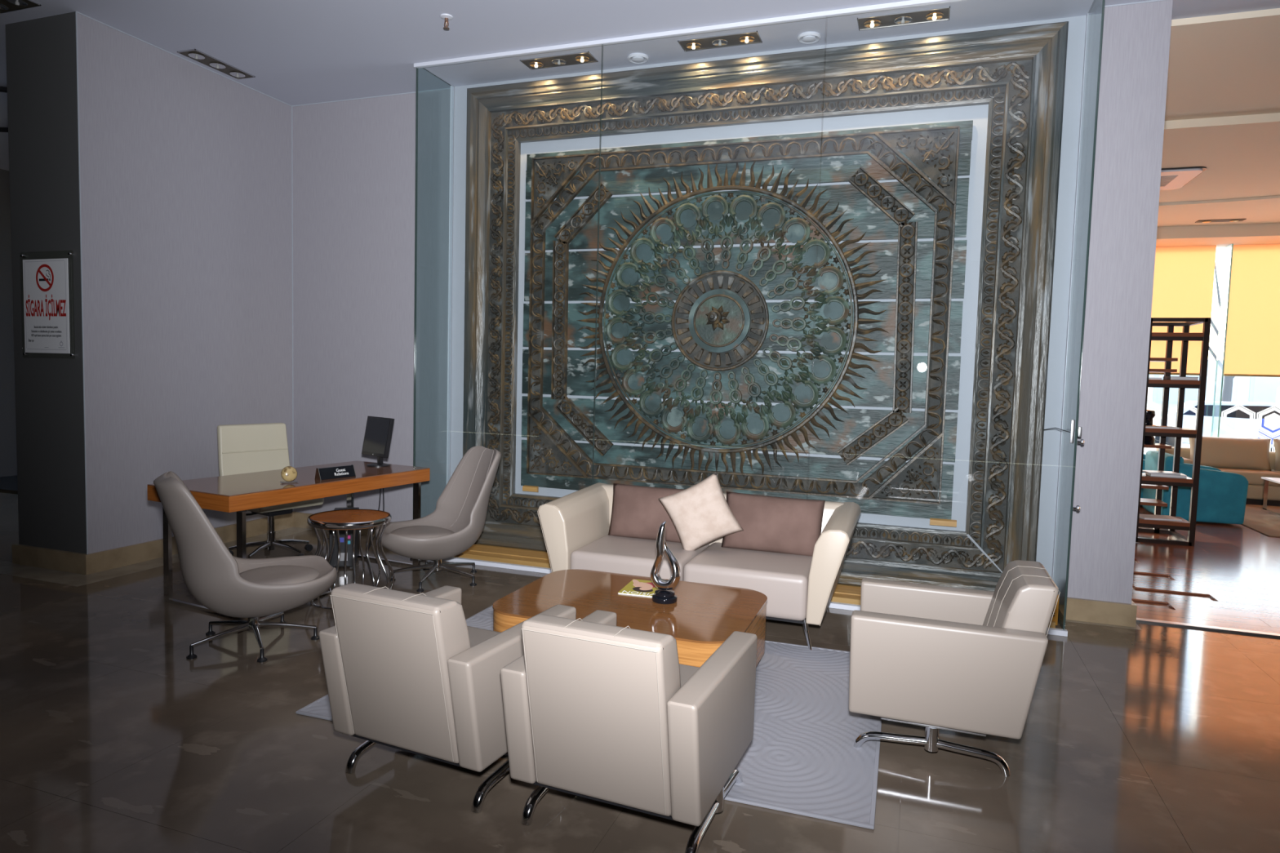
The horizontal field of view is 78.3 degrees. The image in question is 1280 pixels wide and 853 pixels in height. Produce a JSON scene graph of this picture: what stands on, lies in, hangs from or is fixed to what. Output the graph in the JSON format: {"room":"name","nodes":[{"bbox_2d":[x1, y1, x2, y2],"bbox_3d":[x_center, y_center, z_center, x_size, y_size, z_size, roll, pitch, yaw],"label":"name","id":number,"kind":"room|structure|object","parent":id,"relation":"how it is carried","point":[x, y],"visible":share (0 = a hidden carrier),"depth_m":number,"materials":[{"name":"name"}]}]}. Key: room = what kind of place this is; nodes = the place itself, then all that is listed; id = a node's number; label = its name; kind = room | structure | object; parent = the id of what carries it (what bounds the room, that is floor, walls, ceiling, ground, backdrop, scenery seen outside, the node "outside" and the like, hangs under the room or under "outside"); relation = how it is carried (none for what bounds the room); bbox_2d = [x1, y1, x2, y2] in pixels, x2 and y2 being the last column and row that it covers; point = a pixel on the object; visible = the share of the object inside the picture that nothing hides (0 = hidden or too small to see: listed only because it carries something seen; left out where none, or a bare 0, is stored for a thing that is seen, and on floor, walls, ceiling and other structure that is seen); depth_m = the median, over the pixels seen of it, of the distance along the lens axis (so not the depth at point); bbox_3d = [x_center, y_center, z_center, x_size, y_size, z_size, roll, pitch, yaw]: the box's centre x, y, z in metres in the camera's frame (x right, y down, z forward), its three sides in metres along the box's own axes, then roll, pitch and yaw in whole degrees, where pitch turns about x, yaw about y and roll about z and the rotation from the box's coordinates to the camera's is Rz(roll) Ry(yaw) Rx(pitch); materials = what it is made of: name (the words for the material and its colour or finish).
{"room":"hotel lobby","nodes":[
{"label":"hotel lobby","id":0,"kind":"room"},
{"bbox_2d":[0,168,17,494],"bbox_3d":[-7.453,-0.849,4.322,5.000,3.930,15.200,3,4,20],"label":"wall","id":1,"kind":"structure","parent":0,"point":[8,456],"depth_m":9.87,"materials":[{"name":"grey paint"}]},
{"bbox_2d":[12,511,293,574],"bbox_3d":[-3.897,0.898,6.526,0.765,0.140,1.950,3,4,20],"label":"baseboard","id":2,"kind":"structure","parent":1,"relation":"attached to","point":[26,555],"depth_m":5.71,"materials":[{"name":"brown wood"}]},
{"bbox_2d":[0,527,312,586],"bbox_3d":[-4.023,0.971,6.458,1.400,0.006,2.170,3,4,20],"label":"trim","id":3,"kind":"structure","parent":1,"relation":"attached to","point":[8,568],"depth_m":5.57,"materials":[{"name":"wood"}]},
{"bbox_2d":[5,11,293,554],"bbox_3d":[-3.807,-0.949,6.511,0.710,3.830,2.120,3,4,20],"label":"wall","id":4,"kind":"structure","parent":0,"point":[186,209],"depth_m":5.77,"materials":[{"name":"paint"}]},
{"bbox_2d":[20,249,76,356],"bbox_3d":[-4.133,-0.849,5.486,0.530,0.740,0.035,3,4,20],"label":"no smoking sign","id":5,"kind":"object","parent":4,"relation":"attached to","point":[45,281],"visible":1,"depth_m":5.47,"materials":[{"name":"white plastic"}]},
{"bbox_2d":[39,270,50,280],"bbox_3d":[-4.135,-1.050,5.457,0.118,0.076,0.001,3,4,20],"label":"print","id":6,"kind":"object","parent":5,"relation":"attached to","point":[40,279],"depth_m":5.45},
{"bbox_2d":[75,11,88,554],"bbox_3d":[-3.829,-0.945,5.390,0.006,3.690,0.006,3,4,20],"label":"trim","id":7,"kind":"structure","parent":4,"relation":"attached to","point":[75,11],"depth_m":5.38,"materials":[{"name":"grey paint"}]},
{"bbox_2d":[291,106,293,511],"bbox_3d":[-3.180,-1.047,7.192,0.006,3.690,0.006,3,4,20],"label":"trim","id":8,"kind":"structure","parent":4,"relation":"attached to","point":[291,106],"depth_m":7.17,"materials":[{"name":"grey paint"}]},
{"bbox_2d":[0,492,1279,852],"bbox_3d":[0.742,1.333,3.772,21.000,0.120,19.450,3,4,20],"label":"floor","id":9,"kind":"structure","parent":0,"point":[1156,738],"depth_m":3.13,"materials":[{"name":"tile"}]},
{"bbox_2d":[153,471,337,662],"bbox_3d":[-2.086,0.701,4.202,0.882,0.935,0.683,-1,5,-34],"label":"lounge chair","id":10,"kind":"object","parent":9,"relation":"on","point":[224,584],"visible":0.99,"depth_m":3.97,"materials":[{"name":"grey leather"}]},
{"bbox_2d":[217,422,324,558],"bbox_3d":[-2.852,0.507,6.116,0.628,1.027,0.622,4,5,33],"label":"office chair","id":11,"kind":"object","parent":9,"relation":"on","point":[250,447],"visible":0.7,"depth_m":6.12,"materials":[{"name":"beige leather"}]},
{"bbox_2d":[147,461,430,620],"bbox_3d":[-2.312,0.708,5.406,0.756,0.750,1.670,3,4,26],"label":"reception desk","id":12,"kind":"object","parent":9,"relation":"on","point":[242,492],"visible":0.66,"depth_m":4.94,"materials":[{"name":"brown wood"}]},
{"bbox_2d":[280,466,297,483],"bbox_3d":[-2.236,0.307,5.009,0.102,0.107,0.052,-2,5,-40],"label":"ornament","id":13,"kind":"object","parent":12,"relation":"on","point":[289,473],"visible":1,"depth_m":4.99,"materials":[{"name":"gold metal"}]},
{"bbox_2d":[315,464,355,479],"bbox_3d":[-2.050,0.307,5.293,0.064,0.078,0.276,4,5,33],"label":"nameplate","id":14,"kind":"object","parent":12,"relation":"on","point":[339,472],"visible":1,"depth_m":5.27,"materials":[{"name":"black plastic"}]},
{"bbox_2d":[364,488,384,555],"bbox_3d":[-2.105,0.681,6.218,0.168,0.693,0.081,-2,5,-42],"label":"cable","id":15,"kind":"object","parent":12,"relation":"hanging from","point":[383,488],"visible":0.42,"depth_m":6.25,"materials":[{"name":"black plastic"}]},
{"bbox_2d":[361,416,394,466],"bbox_3d":[-2.000,0.114,6.004,0.330,0.372,0.170,5,5,40],"label":"computer monitor","id":16,"kind":"object","parent":12,"relation":"on","point":[379,430],"visible":1,"depth_m":5.97,"materials":[{"name":"black plastic"}]},
{"bbox_2d":[328,507,359,567],"bbox_3d":[-2.265,0.849,6.023,0.180,0.390,0.414,0,4,-15],"label":"computer tower","id":17,"kind":"object","parent":9,"relation":"on","point":[333,562],"visible":0.51,"depth_m":5.83,"materials":[{"name":"grey plastic"}]},
{"bbox_2d":[306,509,394,610],"bbox_3d":[-1.862,0.845,5.044,0.545,0.549,0.547,3,4,20],"label":"round side table","id":18,"kind":"object","parent":9,"relation":"on","point":[341,519],"visible":0.77,"depth_m":4.97,"materials":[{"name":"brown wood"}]},
{"bbox_2d":[375,445,501,591],"bbox_3d":[-1.424,0.626,5.596,0.872,0.935,0.671,-1,5,-36],"label":"lounge chair","id":19,"kind":"object","parent":9,"relation":"on","point":[457,522],"visible":0.98,"depth_m":5.58,"materials":[{"name":"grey leather"}]},
{"bbox_2d":[319,582,576,813],"bbox_3d":[-0.715,0.919,2.971,0.660,0.743,0.756,3,4,25],"label":"swivel armchair","id":20,"kind":"object","parent":9,"relation":"on","point":[404,671],"visible":0.78,"depth_m":2.67,"materials":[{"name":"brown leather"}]},
{"bbox_2d":[295,604,881,829],"bbox_3d":[-0.075,1.242,3.821,2.394,0.012,1.724,3,4,19],"label":"area rug","id":21,"kind":"object","parent":9,"relation":"on","point":[802,758],"visible":0.19,"depth_m":3.24,"materials":[{"name":"grey carpet"}]},
{"bbox_2d":[492,568,767,667],"bbox_3d":[-0.034,1.052,3.986,1.240,0.348,0.920,3,4,20],"label":"coffee table","id":22,"kind":"object","parent":21,"relation":"on","point":[703,616],"visible":0.48,"depth_m":3.87,"materials":[{"name":"brown wood"}]},
{"bbox_2d":[617,578,658,597],"bbox_3d":[0.026,0.862,4.188,0.212,0.008,0.286,3,4,16],"label":"magazine","id":23,"kind":"object","parent":22,"relation":"on","point":[642,588],"visible":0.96,"depth_m":4.16,"materials":[{"name":"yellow paper"}]},
{"bbox_2d":[650,521,680,604],"bbox_3d":[0.131,0.679,3.965,0.130,0.406,0.129,0,4,-25],"label":"sculpture","id":24,"kind":"object","parent":22,"relation":"on","point":[664,595],"visible":1,"depth_m":3.94,"materials":[{"name":"silver metal"}]},
{"bbox_2d":[500,609,757,852],"bbox_3d":[-0.020,0.956,2.682,0.660,0.743,0.756,3,4,23],"label":"swivel armchair","id":25,"kind":"object","parent":9,"relation":"on","point":[596,708],"visible":1,"depth_m":2.39,"materials":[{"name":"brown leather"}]},
{"bbox_2d":[537,482,861,649],"bbox_3d":[0.382,0.826,4.929,1.858,0.726,0.863,3,4,20],"label":"sofa","id":26,"kind":"object","parent":9,"relation":"on","point":[575,526],"visible":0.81,"depth_m":4.65,"materials":[{"name":"beige leather"}]},
{"bbox_2d":[570,534,709,581],"bbox_3d":[0.014,0.882,4.978,0.713,0.258,0.685,3,4,20],"label":"seat cushion","id":27,"kind":"object","parent":26,"relation":"on","point":[598,553],"depth_m":4.74,"materials":[{"name":"beige leather"}]},
{"bbox_2d":[608,483,685,542],"bbox_3d":[0.092,0.576,5.186,0.622,0.352,0.190,3,4,22],"label":"cushion","id":28,"kind":"object","parent":26,"relation":"on","point":[637,511],"visible":0.7,"depth_m":5.15,"materials":[{"name":"fabric"}]},
{"bbox_2d":[658,471,743,550],"bbox_3d":[0.378,0.547,4.895,0.539,0.536,0.149,2,4,8],"label":"throw pillow","id":29,"kind":"object","parent":26,"relation":"on","point":[700,514],"visible":0.99,"depth_m":4.84,"materials":[{"name":"beige fabric"}]},
{"bbox_2d":[683,542,812,621],"bbox_3d":[0.691,0.916,4.738,0.713,0.258,0.685,3,4,20],"label":"seat cushion","id":30,"kind":"object","parent":26,"relation":"on","point":[785,579],"depth_m":4.44,"materials":[{"name":"beige leather"}]},
{"bbox_2d":[721,491,825,555],"bbox_3d":[0.828,0.613,4.913,0.626,0.363,0.187,3,4,19],"label":"cushion","id":31,"kind":"object","parent":26,"relation":"on","point":[781,525],"visible":0.88,"depth_m":4.84,"materials":[{"name":"fabric"}]},
{"bbox_2d":[454,543,1055,628],"bbox_3d":[0.462,1.102,5.761,4.560,0.060,0.435,3,4,20],"label":"plinth","id":32,"kind":"object","parent":9,"relation":"on","point":[843,593],"visible":0.14,"depth_m":6.10,"materials":[{"name":"beige stone"}]},
{"bbox_2d":[413,0,1105,636],"bbox_3d":[0.513,-0.773,5.595,4.692,3.829,0.519,3,4,20],"label":"glass panel","id":33,"kind":"object","parent":9,"relation":"on","point":[1094,15],"visible":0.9,"depth_m":5.10,"materials":[{"name":"grey"}]},
{"bbox_2d":[1049,594,1059,625],"bbox_3d":[2.504,1.125,4.819,0.120,0.190,0.009,1,4,0],"label":"plaque","id":34,"kind":"object","parent":33,"relation":"in","point":[1055,618],"visible":0.26,"depth_m":4.82,"materials":[{"name":"gold"}]},
{"bbox_2d":[462,21,1068,591],"bbox_3d":[0.604,-0.778,5.764,4.300,3.689,0.140,3,4,20],"label":"frame","id":35,"kind":"object","parent":9,"relation":"on","point":[1018,72],"visible":0.77,"depth_m":5.34,"materials":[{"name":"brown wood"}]},
{"bbox_2d":[520,120,973,527],"bbox_3d":[0.600,-0.740,5.751,3.326,2.706,0.150,3,4,20],"label":"panel","id":36,"kind":"object","parent":35,"relation":"attached to","point":[720,317],"visible":1,"depth_m":5.71,"materials":[{"name":"teal glass"}]},
{"bbox_2d":[848,560,1060,777],"bbox_3d":[1.306,0.947,3.341,0.756,0.743,0.660,3,4,20],"label":"swivel armchair","id":37,"kind":"object","parent":9,"relation":"on","point":[935,658],"visible":1,"depth_m":3.07,"materials":[{"name":"beige leather"}]},
{"bbox_2d":[1140,453,1145,497],"bbox_3d":[6.486,0.616,10.211,0.800,0.720,0.799,-2,5,-40],"label":"armchair","id":38,"kind":"object","parent":9,"relation":"on","point":[1144,458],"visible":0.02,"depth_m":9.83,"materials":[{"name":"fabric"}]},
{"bbox_2d":[1135,317,1211,546],"bbox_3d":[5.192,0.033,7.833,0.516,2.170,0.666,3,4,20],"label":"bookcase","id":39,"kind":"object","parent":9,"relation":"on","point":[1159,483],"visible":0.62,"depth_m":7.57,"materials":[{"name":"black wood"}]},
{"bbox_2d":[1144,409,1157,444],"bbox_3d":[5.143,0.001,7.987,0.200,0.350,0.200,3,4,20],"label":"urn","id":40,"kind":"object","parent":39,"relation":"on","point":[1148,440],"visible":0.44,"depth_m":7.92,"materials":[{"name":"black"}]},
{"bbox_2d":[1148,377,1162,379],"bbox_3d":[5.010,-0.467,7.668,0.140,0.020,0.200,4,4,31],"label":"magazine","id":41,"kind":"object","parent":39,"relation":"on","point":[1149,378],"visible":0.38,"depth_m":7.58,"materials":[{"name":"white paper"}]},
{"bbox_2d":[1139,514,1182,521],"bbox_3d":[5.097,0.896,7.746,0.340,0.014,0.240,2,4,8],"label":"magazine","id":42,"kind":"object","parent":39,"relation":"on","point":[1149,517],"visible":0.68,"depth_m":7.69,"materials":[{"name":"white paper"}]},
{"bbox_2d":[1145,425,1179,429],"bbox_3d":[5.074,0.006,7.704,0.300,0.015,0.220,2,4,11],"label":"magazine","id":43,"kind":"object","parent":39,"relation":"on","point":[1146,426],"visible":0.68,"depth_m":7.61,"materials":[{"name":"white paper"}]},
{"bbox_2d":[1145,472,1186,478],"bbox_3d":[5.156,0.473,7.701,0.300,0.028,0.220,3,4,22],"label":"book","id":44,"kind":"object","parent":39,"relation":"on","point":[1181,476],"visible":0.75,"depth_m":7.61,"materials":[{"name":"white paper"}]},
{"bbox_2d":[1142,470,1181,475],"bbox_3d":[5.109,0.451,7.716,0.280,0.012,0.200,2,4,13],"label":"magazine","id":45,"kind":"object","parent":44,"relation":"on","point":[1144,471],"visible":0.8,"depth_m":7.66,"materials":[{"name":"white paper"}]},
{"bbox_2d":[1163,376,1198,380],"bbox_3d":[5.230,-0.464,7.600,0.240,0.035,0.170,2,4,14],"label":"book","id":46,"kind":"object","parent":39,"relation":"on","point":[1173,378],"visible":0.84,"depth_m":7.53,"materials":[{"name":"white paper"}]},
{"bbox_2d":[1142,450,1248,524],"bbox_3d":[6.408,0.687,9.105,0.799,0.720,0.800,3,4,18],"label":"sofa","id":47,"kind":"object","parent":9,"relation":"on","point":[1222,495],"visible":0.76,"depth_m":8.72,"materials":[{"name":"fabric"}]},
{"bbox_2d":[1155,446,1279,506],"bbox_3d":[8.990,0.716,10.453,3.500,0.660,0.850,3,4,20],"label":"sofa","id":48,"kind":"object","parent":9,"relation":"on","point":[1255,491],"visible":0.16,"depth_m":10.35,"materials":[{"name":"fabric"}]},
{"bbox_2d":[1188,435,1271,471],"bbox_3d":[8.100,0.369,10.800,0.961,0.446,0.293,3,4,19],"label":"sofa cushion","id":49,"kind":"object","parent":48,"relation":"on","point":[1216,452],"visible":0.86,"depth_m":10.69,"materials":[{"name":"beige fabric"}]},
{"bbox_2d":[1216,467,1279,485],"bbox_3d":[8.012,0.660,10.683,0.992,0.170,0.630,3,4,20],"label":"seat cushion","id":50,"kind":"object","parent":48,"relation":"on","point":[1253,477],"depth_m":10.34,"materials":[{"name":"beige fabric"}]},
{"bbox_2d":[1272,439,1279,471],"bbox_3d":[9.022,0.415,10.472,0.961,0.446,0.293,3,4,19],"label":"sofa cushion","id":51,"kind":"object","parent":48,"relation":"on","point":[1277,442],"visible":0.97,"depth_m":10.60,"materials":[{"name":"beige fabric"}]},
{"bbox_2d":[1241,504,1279,537],"bbox_3d":[8.308,1.131,8.817,2.950,0.011,2.550,3,4,20],"label":"rug","id":52,"kind":"object","parent":9,"relation":"on","point":[1265,523],"visible":0.43,"depth_m":9.04,"materials":[{"name":"brown carpet"}]},
{"bbox_2d":[1261,476,1279,517],"bbox_3d":[8.136,0.884,9.210,1.180,0.420,0.780,3,4,20],"label":"coffee table","id":53,"kind":"object","parent":52,"relation":"on","point":[1265,486],"visible":1,"depth_m":9.70,"materials":[{"name":"white"}]},
{"bbox_2d":[0,0,1279,170],"bbox_3d":[-1.516,-2.590,2.097,17.500,0.150,15.200,3,4,20],"label":"ceiling","id":54,"kind":"structure","parent":0,"point":[297,52],"depth_m":5.37,"materials":[{"name":"grey paint"}]},
{"bbox_2d":[0,85,8,132],"bbox_3d":[-6.069,-2.952,7.324,1.943,0.050,1.183,3,4,20],"label":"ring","id":55,"kind":"object","parent":54,"relation":"attached to","point":[2,89],"visible":0.05,"depth_m":6.75,"materials":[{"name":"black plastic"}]},
{"bbox_2d":[0,0,40,13],"bbox_3d":[-4.243,-2.775,5.191,0.560,0.033,0.180,3,4,20],"label":"recessed light","id":56,"kind":"object","parent":54,"relation":"in","point":[6,6],"visible":1,"depth_m":5.18,"materials":[{"name":"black metal"}]},
{"bbox_2d":[177,48,255,79],"bbox_3d":[-3.299,-2.813,6.138,0.180,0.033,0.560,3,4,20],"label":"recessed light","id":57,"kind":"object","parent":54,"relation":"in","point":[196,55],"visible":1,"depth_m":6.12,"materials":[{"name":"silver metal"}]},
{"bbox_2d":[440,13,453,29],"bbox_3d":[-1.281,-2.674,5.199,0.084,0.079,0.083,3,4,20],"label":"sprinkler","id":58,"kind":"object","parent":54,"relation":"attached to","point":[446,17],"visible":1,"depth_m":5.19,"materials":[{"name":"white metal"}]},
{"bbox_2d":[520,51,598,69],"bbox_3d":[-0.606,-2.725,5.880,0.560,0.033,0.180,3,4,20],"label":"recessed light","id":59,"kind":"object","parent":54,"relation":"in","point":[584,57],"visible":1,"depth_m":5.87,"materials":[{"name":"silver metal"}]},
{"bbox_2d":[627,52,648,63],"bbox_3d":[-0.014,-2.704,5.781,0.160,0.029,0.160,3,4,20],"label":"smoke detector","id":60,"kind":"object","parent":54,"relation":"in","point":[636,58],"visible":1,"depth_m":5.75,"materials":[{"name":"white plastic"}]},
{"bbox_2d":[677,31,762,51],"bbox_3d":[0.556,-2.667,5.468,0.560,0.033,0.180,3,4,20],"label":"recessed light","id":61,"kind":"object","parent":54,"relation":"in","point":[752,37],"visible":1,"depth_m":5.46,"materials":[{"name":"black metal"}]},
{"bbox_2d":[797,31,821,44],"bbox_3d":[1.153,-2.646,5.356,0.160,0.029,0.160,3,4,20],"label":"smoke detector","id":62,"kind":"object","parent":54,"relation":"in","point":[808,37],"visible":1,"depth_m":5.33,"materials":[{"name":"white plastic"}]},
{"bbox_2d":[857,6,950,30],"bbox_3d":[1.692,-2.609,5.053,0.560,0.033,0.180,3,4,20],"label":"recessed light","id":63,"kind":"object","parent":54,"relation":"in","point":[940,14],"visible":1,"depth_m":5.04,"materials":[{"name":"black metal"}]},
{"bbox_2d":[292,15,1086,577],"bbox_3d":[0.025,-0.824,6.159,6.750,3.830,0.215,3,4,20],"label":"wall","id":64,"kind":"structure","parent":0,"point":[354,160],"depth_m":6.73,"materials":[{"name":"paint"}]},
{"bbox_2d":[293,511,392,536],"bbox_3d":[-2.436,0.903,7.027,1.650,0.140,0.025,3,4,20],"label":"baseboard","id":65,"kind":"structure","parent":64,"relation":"attached to","point":[300,519],"depth_m":7.25,"materials":[{"name":"beige stone"}]},
{"bbox_2d":[76,0,1164,106],"bbox_3d":[-0.275,-2.674,5.041,6.760,0.008,1.920,3,4,20],"label":"trim","id":66,"kind":"structure","parent":64,"relation":"attached to","point":[1150,0],"depth_m":6.26,"materials":[{"name":"grey paint"}]},
{"bbox_2d":[1057,0,1173,611],"bbox_3d":[2.969,-0.666,4.952,0.405,3.830,0.120,3,4,20],"label":"wall","id":67,"kind":"structure","parent":0,"point":[1136,37],"depth_m":4.89,"materials":[{"name":"paint"}]},
{"bbox_2d":[1057,596,1137,627],"bbox_3d":[2.936,1.174,5.079,0.430,0.140,0.200,3,4,20],"label":"baseboard","id":68,"kind":"structure","parent":67,"relation":"attached to","point":[1120,614],"depth_m":4.98,"materials":[{"name":"beige wood"}]},
{"bbox_2d":[1057,617,1142,630],"bbox_3d":[2.936,1.247,5.061,0.460,0.006,0.240,3,4,20],"label":"trim","id":69,"kind":"structure","parent":67,"relation":"attached to","point":[1137,627],"depth_m":4.96,"materials":[{"name":"stone"}]},
{"bbox_2d":[1136,617,1279,638],"bbox_3d":[5.580,1.370,4.220,5.190,0.022,0.055,3,4,20],"label":"trim","id":70,"kind":"structure","parent":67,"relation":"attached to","point":[1138,620],"depth_m":4.92,"materials":[{"name":"silver metal"}]},
{"bbox_2d":[1143,386,1196,454],"bbox_3d":[6.767,-1.019,11.773,3.170,3.830,0.060,3,4,20],"label":"window","id":71,"kind":"structure","parent":0,"point":[1156,419],"depth_m":11.51,"materials":[{"name":"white glass"}]},
{"bbox_2d":[1155,222,1279,247],"bbox_3d":[9.535,-2.694,10.314,9.200,0.450,0.900,3,4,20],"label":"ceiling","id":72,"kind":"structure","parent":0,"point":[1220,236],"depth_m":10.58,"materials":[{"name":"beige paint"}]},
{"bbox_2d":[1149,245,1216,375],"bbox_3d":[6.723,-1.837,11.655,2.970,2.085,0.062,3,4,20],"label":"roller blind","id":73,"kind":"object","parent":72,"relation":"hanging from","point":[1184,277],"visible":0.07,"depth_m":11.26,"materials":[{"name":"yellow fabric"}]},
{"bbox_2d":[1157,195,1279,226],"bbox_3d":[8.957,-2.676,8.687,9.200,0.280,2.650,3,4,20],"label":"ceiling","id":74,"kind":"structure","parent":0,"point":[1257,210],"depth_m":9.70,"materials":[{"name":"beige paint"}]},
{"bbox_2d":[1195,218,1246,222],"bbox_3d":[7.523,-2.666,10.185,0.520,0.013,0.140,3,4,20],"label":"recessed light","id":75,"kind":"object","parent":74,"relation":"attached to","point":[1227,220],"visible":1,"depth_m":10.17,"materials":[{"name":"brown metal"}]},
{"bbox_2d":[1159,112,1279,202],"bbox_3d":[8.360,-2.601,7.017,9.200,0.260,3.100,3,4,20],"label":"ceiling","id":76,"kind":"structure","parent":0,"point":[1240,155],"depth_m":7.46,"materials":[{"name":"beige paint"}]},
{"bbox_2d":[1160,166,1206,190],"bbox_3d":[5.397,-2.621,8.396,0.900,0.037,0.900,3,4,20],"label":"air conditioner","id":77,"kind":"object","parent":76,"relation":"attached to","point":[1175,178],"visible":0.43,"depth_m":8.12,"materials":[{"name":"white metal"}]},
{"bbox_2d":[1160,175,1177,186],"bbox_3d":[5.397,-2.609,8.396,0.480,0.005,0.480,3,4,20],"label":"grille","id":78,"kind":"object","parent":77,"relation":"attached to","point":[1166,180],"depth_m":8.27,"materials":[{"name":"grey paint"}]},
{"bbox_2d":[1164,8,1279,120],"bbox_3d":[7.494,-2.498,4.594,9.200,0.190,2.050,3,4,20],"label":"ceiling","id":79,"kind":"structure","parent":0,"point":[1223,64],"depth_m":5.57,"materials":[{"name":"beige paint"}]},
{"bbox_2d":[1210,244,1279,451],"bbox_3d":[9.640,-0.867,10.625,3.039,3.830,0.300,3,4,20],"label":"window","id":80,"kind":"structure","parent":0,"point":[1272,421],"depth_m":11.10,"materials":[{"name":"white glass"}]},
{"bbox_2d":[1223,244,1279,377],"bbox_3d":[9.641,-1.691,10.619,2.830,2.085,0.062,3,4,20],"label":"roller blind","id":81,"kind":"object","parent":80,"relation":"attached to","point":[1252,348],"visible":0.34,"depth_m":10.98,"materials":[{"name":"yellow fabric"}]},
{"label":"outside","id":82,"kind":"structure","parent":0,"visible":0},
{"bbox_2d":[1143,443,1190,453],"bbox_3d":[25.103,-0.237,40.726,100.000,0.100,66.500,3,4,20],"label":"ground","id":83,"kind":"structure","parent":82,"point":[1184,445],"depth_m":23.73,"materials":[{"name":"white"}]},
{"bbox_2d":[1146,360,1279,416],"bbox_3d":[30.330,-1.920,43.242,52.000,3.200,10.070,3,4,20],"label":"building","id":84,"kind":"structure","parent":83,"relation":"on","point":[1245,388],"depth_m":38.56,"materials":[{"name":"white"}]},
{"bbox_2d":[1153,400,1279,451],"bbox_3d":[15.543,0.042,21.029,4.234,1.449,1.800,4,4,30],"label":"parked car","id":85,"kind":"object","parent":83,"relation":"on","point":[1237,420],"visible":0.2,"depth_m":20.34,"materials":[{"name":"white paint"}]},
{"bbox_2d":[1208,247,1235,401],"bbox_3d":[20.051,-3.094,26.637,2.322,7.208,2.256,4,4,31],"label":"street tree","id":86,"kind":"object","parent":83,"relation":"on","point":[1228,380],"visible":0.11,"depth_m":26.73,"materials":[{"name":"grey plant"}]},
{"bbox_2d":[1257,418,1279,444],"bbox_3d":[11.540,0.502,14.015,0.900,1.250,0.067,3,4,20],"label":"street sign","id":87,"kind":"object","parent":83,"relation":"on","point":[1263,420],"visible":0.04,"depth_m":14.06,"materials":[{"name":"blue"}]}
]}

